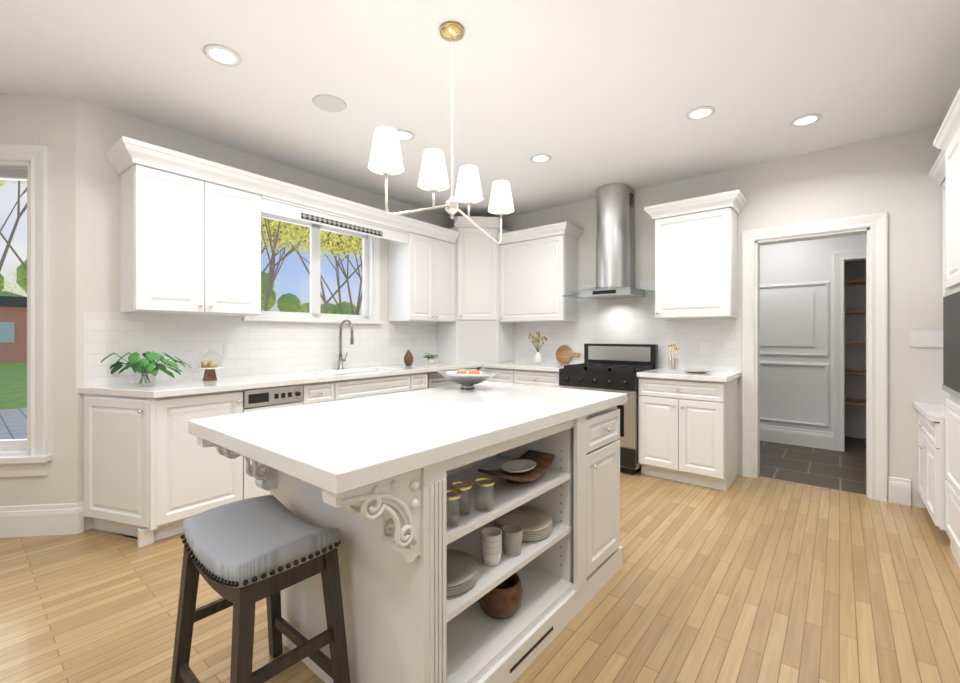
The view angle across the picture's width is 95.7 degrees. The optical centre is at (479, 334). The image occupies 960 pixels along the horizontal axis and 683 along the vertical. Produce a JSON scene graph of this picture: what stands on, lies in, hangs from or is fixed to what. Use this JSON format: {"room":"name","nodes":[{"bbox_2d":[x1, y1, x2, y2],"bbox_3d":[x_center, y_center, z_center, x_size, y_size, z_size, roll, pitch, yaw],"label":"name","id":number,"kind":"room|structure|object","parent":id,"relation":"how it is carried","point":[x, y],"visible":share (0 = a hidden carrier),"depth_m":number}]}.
{"room":"kitchen","nodes":[
{"label":"kitchen","id":0,"kind":"room"},
{"bbox_2d":[0,94,75,505],"bbox_3d":[-3.524,-0.120,2.695,1.950,2.740,0.150,0,0,-7],"label":"wall","id":1,"kind":"structure","parent":0,"point":[50,122],"depth_m":2.73},
{"bbox_2d":[0,143,51,476],"bbox_3d":[-3.322,-0.150,2.692,1.280,2.050,0.205,0,0,-7],"label":"window","id":2,"kind":"structure","parent":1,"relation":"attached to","point":[29,455],"depth_m":2.70},
{"bbox_2d":[0,501,83,537],"bbox_3d":[-4.194,1.155,1.739,1.395,0.190,3.675,0,0,38],"label":"baseboard","id":3,"kind":"structure","parent":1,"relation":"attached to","point":[40,520],"depth_m":2.70},
{"bbox_2d":[76,99,453,530],"bbox_3d":[-1.344,-0.120,4.401,0.150,2.740,4.100,0,0,38],"label":"wall","id":4,"kind":"structure","parent":0,"point":[101,131],"depth_m":2.87},
{"bbox_2d":[117,140,264,315],"bbox_3d":[-2.039,-0.669,3.117,0.351,1.038,0.788,0,0,40],"label":"upper cabinet","id":5,"kind":"object","parent":4,"relation":"attached to","point":[190,246],"depth_m":2.93},
{"bbox_2d":[83,311,436,386],"bbox_3d":[-1.319,0.090,4.309,0.003,0.480,3.915,0,0,38],"label":"backsplash","id":6,"kind":"structure","parent":4,"relation":"attached to","point":[264,347],"depth_m":3.54},
{"bbox_2d":[120,338,159,354],"bbox_3d":[-2.339,0.080,2.993,0.009,0.111,0.218,0,0,38],"label":"light switch","id":7,"kind":"object","parent":6,"relation":"attached to","point":[140,346],"visible":1,"depth_m":2.99},
{"bbox_2d":[224,344,233,358],"bbox_3d":[-1.987,0.130,3.444,0.008,0.115,0.075,0,0,38],"label":"outlet","id":8,"kind":"object","parent":6,"relation":"attached to","point":[228,350],"visible":1,"depth_m":3.44},
{"bbox_2d":[405,341,410,350],"bbox_3d":[-0.817,0.130,4.941,0.008,0.115,0.075,0,0,38],"label":"outlet","id":9,"kind":"object","parent":6,"relation":"attached to","point":[407,345],"visible":0.98,"depth_m":4.93},
{"bbox_2d":[241,212,382,323],"bbox_3d":[-1.538,-0.631,4.109,0.205,1.032,1.413,0,0,38],"label":"window","id":10,"kind":"structure","parent":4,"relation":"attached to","point":[370,267],"depth_m":4.19},
{"bbox_2d":[385,220,456,323],"bbox_3d":[-0.639,-0.669,4.910,0.350,1.038,0.738,0,0,40],"label":"upper cabinet","id":11,"kind":"object","parent":4,"relation":"attached to","point":[422,269],"depth_m":4.68},
{"bbox_2d":[437,216,516,319],"bbox_3d":[-0.054,-0.774,5.377,0.697,1.209,0.697,0,0,40],"label":"upper cabinet","id":12,"kind":"object","parent":4,"relation":"attached to","point":[478,256],"depth_m":5.13},
{"bbox_2d":[0,436,959,682],"bbox_3d":[-0.480,1.280,2.824,6.659,0.060,10.420,0,0,40],"label":"floor","id":13,"kind":"structure","parent":0,"point":[743,579],"depth_m":2.05},
{"bbox_2d":[83,397,101,529],"bbox_3d":[-2.200,0.819,2.651,0.538,0.863,0.247,0,0,40],"label":"base cabinet","id":14,"kind":"object","parent":13,"relation":"on","point":[92,412],"depth_m":2.71},
{"bbox_2d":[102,401,145,546],"bbox_3d":[-2.221,0.812,2.672,0.597,0.875,0.241,0,0,40],"label":"base cabinet","id":15,"kind":"object","parent":13,"relation":"on","point":[123,422],"depth_m":2.62},
{"bbox_2d":[146,389,245,544],"bbox_3d":[-2.030,0.812,2.967,0.686,0.875,0.523,0,0,40],"label":"base cabinet","id":16,"kind":"object","parent":13,"relation":"on","point":[153,470],"depth_m":2.69},
{"bbox_2d":[78,362,489,404],"bbox_3d":[-1.093,0.350,4.086,0.736,0.040,3.905,0,0,40],"label":"countertop","id":17,"kind":"structure","parent":16,"relation":"on","point":[103,394],"depth_m":3.07},
{"bbox_2d":[101,351,190,385],"bbox_3d":[-2.172,0.216,2.834,0.462,0.226,0.462,0,0,38],"label":"pothos plant","id":18,"kind":"object","parent":17,"relation":"on","point":[143,366],"visible":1,"depth_m":2.78},
{"bbox_2d":[196,351,223,380],"bbox_3d":[-1.947,0.211,3.134,0.176,0.234,0.176,0,0,38],"label":"cake stand","id":19,"kind":"object","parent":17,"relation":"on","point":[209,367],"visible":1,"depth_m":3.11},
{"bbox_2d":[338,319,353,368],"bbox_3d":[-1.261,0.092,4.128,0.223,0.474,0.088,0,0,38],"label":"faucet","id":20,"kind":"object","parent":17,"relation":"on","point":[341,360],"visible":1,"depth_m":4.15},
{"bbox_2d":[404,350,412,364],"bbox_3d":[-0.770,0.246,4.689,0.104,0.165,0.102,0,0,38],"label":"vase","id":21,"kind":"object","parent":17,"relation":"on","point":[408,358],"visible":0.98,"depth_m":4.65},
{"bbox_2d":[423,353,437,363],"bbox_3d":[-0.571,0.268,4.969,0.180,0.122,0.176,0,0,38],"label":"plant","id":22,"kind":"object","parent":17,"relation":"on","point":[430,360],"visible":1,"depth_m":4.92},
{"bbox_2d":[437,320,513,362],"bbox_3d":[-0.055,0.080,5.384,0.687,0.499,0.687,0,0,40],"label":"backsplash","id":23,"kind":"structure","parent":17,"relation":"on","point":[466,341],"depth_m":5.15},
{"bbox_2d":[170,495,349,682],"bbox_3d":[-0.720,0.928,1.420,0.516,0.642,0.370,0,0,40],"label":"stool","id":24,"kind":"object","parent":13,"relation":"on","point":[242,557],"visible":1,"depth_m":1.37},
{"bbox_2d":[246,385,305,498],"bbox_3d":[-1.725,0.812,3.336,0.686,0.875,0.434,0,0,40],"label":"dishwasher","id":25,"kind":"object","parent":13,"relation":"on","point":[289,395],"depth_m":3.09},
{"bbox_2d":[306,381,341,403],"bbox_3d":[-1.499,0.812,3.610,0.686,0.875,0.276,0,0,40],"label":"base cabinet","id":26,"kind":"object","parent":13,"relation":"on","point":[328,391],"depth_m":3.45},
{"bbox_2d":[342,369,417,399],"bbox_3d":[-1.147,0.812,4.035,0.686,0.875,0.829,0,0,40],"label":"base cabinet","id":27,"kind":"object","parent":13,"relation":"on","point":[352,387],"depth_m":3.87},
{"bbox_2d":[197,401,626,682],"bbox_3d":[-0.133,0.810,1.988,0.999,0.880,1.746,0,0,40],"label":"kitchen island","id":28,"kind":"object","parent":13,"relation":"on","point":[372,478],"depth_m":1.58},
{"bbox_2d":[188,381,626,496],"bbox_3d":[-0.146,0.345,2.003,1.000,0.050,1.780,0,0,40],"label":"island countertop","id":29,"kind":"structure","parent":28,"relation":"on","point":[330,446],"depth_m":1.53},
{"bbox_2d":[437,369,497,388],"bbox_3d":[-0.076,0.262,2.607,0.400,0.114,0.320,0,0,40],"label":"fruit bowl","id":30,"kind":"object","parent":29,"relation":"on","point":[467,378],"visible":1,"depth_m":2.53},
{"bbox_2d":[446,549,477,595],"bbox_3d":[-0.131,0.842,1.536,0.249,0.045,0.249,0,0,34],"label":"plates stack","id":31,"kind":"object","parent":28,"relation":"in","point":[462,567],"depth_m":1.52},
{"bbox_2d":[446,477,494,527],"bbox_3d":[-0.076,0.573,1.523,0.177,0.101,0.247,0,0,40],"label":"jars","id":32,"kind":"object","parent":28,"relation":"in","point":[453,489],"visible":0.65,"depth_m":1.52},
{"bbox_2d":[480,525,508,566],"bbox_3d":[0.043,0.805,1.652,0.083,0.116,0.083,0,0,28],"label":"cup","id":33,"kind":"object","parent":28,"relation":"in","point":[491,544],"depth_m":1.63},
{"bbox_2d":[479,573,522,618],"bbox_3d":[0.082,1.051,1.762,0.184,0.125,0.184,0,0,40],"label":"bowl","id":34,"kind":"object","parent":28,"relation":"in","point":[503,600],"visible":0.79,"depth_m":1.69},
{"bbox_2d":[505,524,522,556],"bbox_3d":[0.128,0.816,1.724,0.083,0.095,0.083,0,0,28],"label":"cup","id":35,"kind":"object","parent":28,"relation":"in","point":[515,531],"depth_m":1.69},
{"bbox_2d":[478,450,554,483],"bbox_3d":[0.165,0.583,1.862,0.180,0.082,0.380,0,0,40],"label":"wood tray","id":36,"kind":"object","parent":28,"relation":"in","point":[543,460],"visible":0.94,"depth_m":1.86},
{"bbox_2d":[500,459,536,472],"bbox_3d":[0.165,0.568,1.862,0.136,0.020,0.192,0,0,40],"label":"plate","id":37,"kind":"object","parent":36,"relation":"on","point":[518,466],"visible":1,"depth_m":1.88},
{"bbox_2d":[493,506,551,540],"bbox_3d":[0.188,0.837,1.922,0.259,0.054,0.259,0,0,34],"label":"plates stack","id":38,"kind":"object","parent":28,"relation":"in","point":[536,524],"depth_m":1.90},
{"bbox_2d":[418,369,433,389],"bbox_3d":[-0.809,0.812,4.444,0.686,0.875,0.231,0,0,40],"label":"base cabinet","id":39,"kind":"object","parent":13,"relation":"on","point":[425,380],"depth_m":4.34},
{"bbox_2d":[434,369,458,387],"bbox_3d":[-0.546,0.812,4.762,0.686,0.875,0.595,0,0,40],"label":"base cabinet","id":40,"kind":"object","parent":13,"relation":"on","point":[439,380],"depth_m":4.49},
{"bbox_2d":[474,365,485,369],"bbox_3d":[-0.281,0.812,5.081,0.686,0.875,0.234,0,0,40],"label":"base cabinet","id":41,"kind":"object","parent":13,"relation":"on","point":[482,367],"depth_m":4.97},
{"bbox_2d":[486,369,513,383],"bbox_3d":[0.365,0.812,5.093,0.490,0.875,0.600,0,0,40],"label":"base cabinet","id":42,"kind":"object","parent":13,"relation":"on","point":[504,375],"depth_m":4.80},
{"bbox_2d":[514,369,559,387],"bbox_3d":[0.776,0.812,4.753,0.576,0.875,0.600,0,0,40],"label":"base cabinet","id":43,"kind":"object","parent":13,"relation":"on","point":[521,376],"depth_m":4.53},
{"bbox_2d":[486,361,563,372],"bbox_3d":[0.353,0.350,5.081,1.646,0.040,0.634,0,0,40],"label":"countertop","id":44,"kind":"structure","parent":43,"relation":"on","point":[543,367],"depth_m":4.67},
{"bbox_2d":[528,331,546,363],"bbox_3d":[0.639,0.142,4.967,0.233,0.373,0.189,0,0,40],"label":"vase","id":45,"kind":"object","parent":44,"relation":"on","point":[537,358],"visible":1,"depth_m":4.93},
{"bbox_2d":[556,345,579,363],"bbox_3d":[0.989,0.224,4.925,0.295,0.207,0.052,0,0,40],"label":"cutting board","id":46,"kind":"object","parent":44,"relation":"on","point":[564,354],"visible":0.98,"depth_m":4.93},
{"bbox_2d":[559,343,657,474],"bbox_3d":[1.250,0.672,4.272,0.756,1.155,0.683,0,0,40],"label":"range","id":47,"kind":"object","parent":13,"relation":"on","point":[616,368],"visible":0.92,"depth_m":4.08},
{"bbox_2d":[638,377,737,490],"bbox_3d":[1.850,0.812,3.864,0.676,0.875,0.600,0,0,40],"label":"base cabinet","id":48,"kind":"object","parent":13,"relation":"on","point":[688,430],"depth_m":3.62},
{"bbox_2d":[638,369,740,380],"bbox_3d":[1.849,0.350,3.843,0.701,0.040,0.634,0,0,40],"label":"countertop","id":49,"kind":"structure","parent":48,"relation":"on","point":[673,374],"depth_m":3.66},
{"bbox_2d":[668,342,678,369],"bbox_3d":[1.799,0.199,4.040,0.092,0.260,0.090,0,0,40],"label":"utensil holder","id":50,"kind":"object","parent":49,"relation":"on","point":[675,349],"visible":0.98,"depth_m":4.04},
{"bbox_2d":[681,369,712,372],"bbox_3d":[1.893,0.318,3.794,0.250,0.022,0.250,0,0,40],"label":"plate","id":51,"kind":"object","parent":49,"relation":"on","point":[697,370],"depth_m":3.78},
{"bbox_2d":[918,413,940,529],"bbox_3d":[3.140,0.882,2.701,0.520,0.735,0.746,0,0,40],"label":"base cabinet","id":52,"kind":"object","parent":13,"relation":"on","point":[939,458],"depth_m":2.73},
{"bbox_2d":[913,401,940,420],"bbox_3d":[3.130,0.500,2.709,0.545,0.030,0.748,0,0,40],"label":"countertop","id":53,"kind":"structure","parent":52,"relation":"on","point":[928,410],"depth_m":2.85},
{"bbox_2d":[937,129,959,566],"bbox_3d":[2.641,0.090,2.075,0.490,2.320,0.845,0,0,40],"label":"tall cabinet","id":54,"kind":"object","parent":13,"relation":"on","point":[949,411],"depth_m":2.40},
{"bbox_2d":[0,0,959,217],"bbox_3d":[-1.267,-1.530,1.872,6.659,0.080,7.950,0,0,40],"label":"ceiling","id":55,"kind":"structure","parent":0,"point":[589,97],"depth_m":2.52},
{"bbox_2d":[203,44,240,65],"bbox_3d":[-1.369,-1.484,2.314,0.175,0.009,0.175,0,0,16],"label":"recessed light","id":56,"kind":"object","parent":55,"relation":"in","point":[222,55],"depth_m":2.31},
{"bbox_2d":[312,95,346,111],"bbox_3d":[-0.968,-1.486,2.799,0.210,0.007,0.210,0,0,40],"label":"ceiling speaker","id":57,"kind":"object","parent":55,"relation":"attached to","point":[329,103],"visible":1,"depth_m":2.79},
{"bbox_2d":[397,130,414,140],"bbox_3d":[-0.576,-1.484,3.241,0.175,0.009,0.175,0,0,34],"label":"recessed light","id":58,"kind":"object","parent":55,"relation":"in","point":[403,135],"depth_m":3.24},
{"bbox_2d":[368,21,513,243],"bbox_3d":[-0.137,-0.995,2.125,0.146,0.986,0.946,0,0,40],"label":"chandelier","id":59,"kind":"object","parent":55,"relation":"hanging from","point":[385,157],"visible":1,"depth_m":2.08},
{"bbox_2d":[530,154,550,162],"bbox_3d":[0.513,-1.484,3.664,0.175,0.009,0.175,0,0,34],"label":"recessed light","id":60,"kind":"object","parent":55,"relation":"in","point":[539,158],"depth_m":3.66},
{"bbox_2d":[686,106,714,119],"bbox_3d":[1.479,-1.484,2.917,0.175,0.009,0.175,0,0,34],"label":"recessed light","id":61,"kind":"object","parent":55,"relation":"in","point":[703,112],"depth_m":2.91},
{"bbox_2d":[790,114,821,126],"bbox_3d":[2.258,-1.484,3.012,0.175,0.009,0.175,0,0,16],"label":"recessed light","id":62,"kind":"object","parent":55,"relation":"in","point":[808,119],"depth_m":3.01},
{"bbox_2d":[478,125,949,507],"bbox_3d":[1.789,-0.120,4.406,5.080,2.740,0.150,0,0,40],"label":"wall","id":63,"kind":"structure","parent":0,"point":[895,181],"depth_m":3.27},
{"bbox_2d":[497,224,580,323],"bbox_3d":[0.663,-0.664,5.022,0.860,1.029,0.330,0,0,40],"label":"upper cabinet","id":64,"kind":"object","parent":63,"relation":"attached to","point":[536,274],"depth_m":4.83},
{"bbox_2d":[562,183,654,298],"bbox_3d":[1.304,-0.936,4.369,0.910,1.103,0.516,0,0,40],"label":"range hood","id":65,"kind":"object","parent":63,"relation":"attached to","point":[615,258],"visible":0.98,"depth_m":4.29},
{"bbox_2d":[514,280,740,371],"bbox_3d":[1.110,-0.110,4.868,3.145,0.880,0.003,0,0,40],"label":"backsplash","id":66,"kind":"structure","parent":63,"relation":"attached to","point":[632,320],"depth_m":4.44},
{"bbox_2d":[653,192,740,319],"bbox_3d":[1.957,-0.664,3.951,0.620,1.029,0.330,0,0,40],"label":"upper cabinet","id":67,"kind":"object","parent":63,"relation":"attached to","point":[696,254],"depth_m":3.80},
{"bbox_2d":[742,212,886,501],"bbox_3d":[2.736,0.168,3.613,0.940,2.165,0.184,0,0,40],"label":"door frame","id":68,"kind":"structure","parent":63,"relation":"attached to","point":[873,227],"depth_m":3.40},
{"bbox_2d":[888,476,910,505],"bbox_3d":[3.100,1.155,3.214,0.120,0.190,0.016,0,0,40],"label":"baseboard","id":69,"kind":"structure","parent":63,"relation":"attached to","point":[899,490],"depth_m":3.21},
{"bbox_2d":[910,331,942,346],"bbox_3d":[3.207,0.031,3.125,0.161,0.109,0.009,0,0,40],"label":"switch plate","id":70,"kind":"object","parent":63,"relation":"attached to","point":[926,338],"visible":0.67,"depth_m":3.12},
{"bbox_2d":[760,234,865,438],"bbox_3d":[3.565,-0.050,5.007,2.650,2.600,0.100,0,0,40],"label":"wall","id":71,"kind":"structure","parent":0,"point":[792,393],"depth_m":4.79},
{"bbox_2d":[760,249,865,451],"bbox_3d":[3.592,0.177,4.903,2.625,2.145,0.024,0,0,40],"label":"trim","id":72,"kind":"structure","parent":71,"relation":"attached to","point":[786,319],"depth_m":4.85},
{"bbox_2d":[846,279,865,405],"bbox_3d":[4.654,0.087,4.904,0.800,1.425,0.430,0,0,40],"label":"closet shelf","id":73,"kind":"object","parent":71,"relation":"attached to","point":[851,401],"visible":0.25,"depth_m":4.98},
{"bbox_3d":[1.266,-0.120,-0.093,0.150,2.740,7.750,0,0,40],"label":"wall","id":74,"kind":"structure","parent":0,"visible":0},
{"bbox_2d":[937,164,949,302],"bbox_3d":[3.186,-0.690,2.662,0.400,0.940,0.749,0,0,40],"label":"upper cabinet","id":75,"kind":"object","parent":74,"relation":"attached to","point":[940,171],"depth_m":3.03},
{"label":"outside","id":76,"kind":"structure","parent":0,"visible":0},
{"bbox_2d":[0,362,26,409],"bbox_3d":[-38.434,1.660,37.583,80.500,0.020,160.000,0,0,40],"label":"lawn","id":77,"kind":"structure","parent":76,"point":[9,370],"depth_m":14.14},
{"bbox_2d":[0,296,26,362],"bbox_3d":[-29.502,-0.302,28.377,7.000,3.895,5.000,0,0,40],"label":"houses","id":78,"kind":"structure","parent":77,"relation":"on","point":[21,317],"depth_m":25.73},
{"bbox_2d":[0,408,26,439],"bbox_3d":[-7.009,1.700,5.098,9.340,0.300,50.000,0,0,40],"label":"patio","id":79,"kind":"structure","parent":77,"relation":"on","point":[16,426],"depth_m":7.55},
{"bbox_2d":[0,180,361,314],"bbox_3d":[-10.696,-3.156,14.932,19.279,9.603,16.986,0,0,40],"label":"trees","id":80,"kind":"object","parent":77,"relation":"on","point":[281,240],"depth_m":11.77},
{"bbox_2d":[0,256,361,314],"bbox_3d":[-30.285,-3.681,47.661,11.275,10.661,122.720,0,0,40],"label":"treeline","id":81,"kind":"object","parent":77,"relation":"on","point":[281,307],"depth_m":52.90}
]}

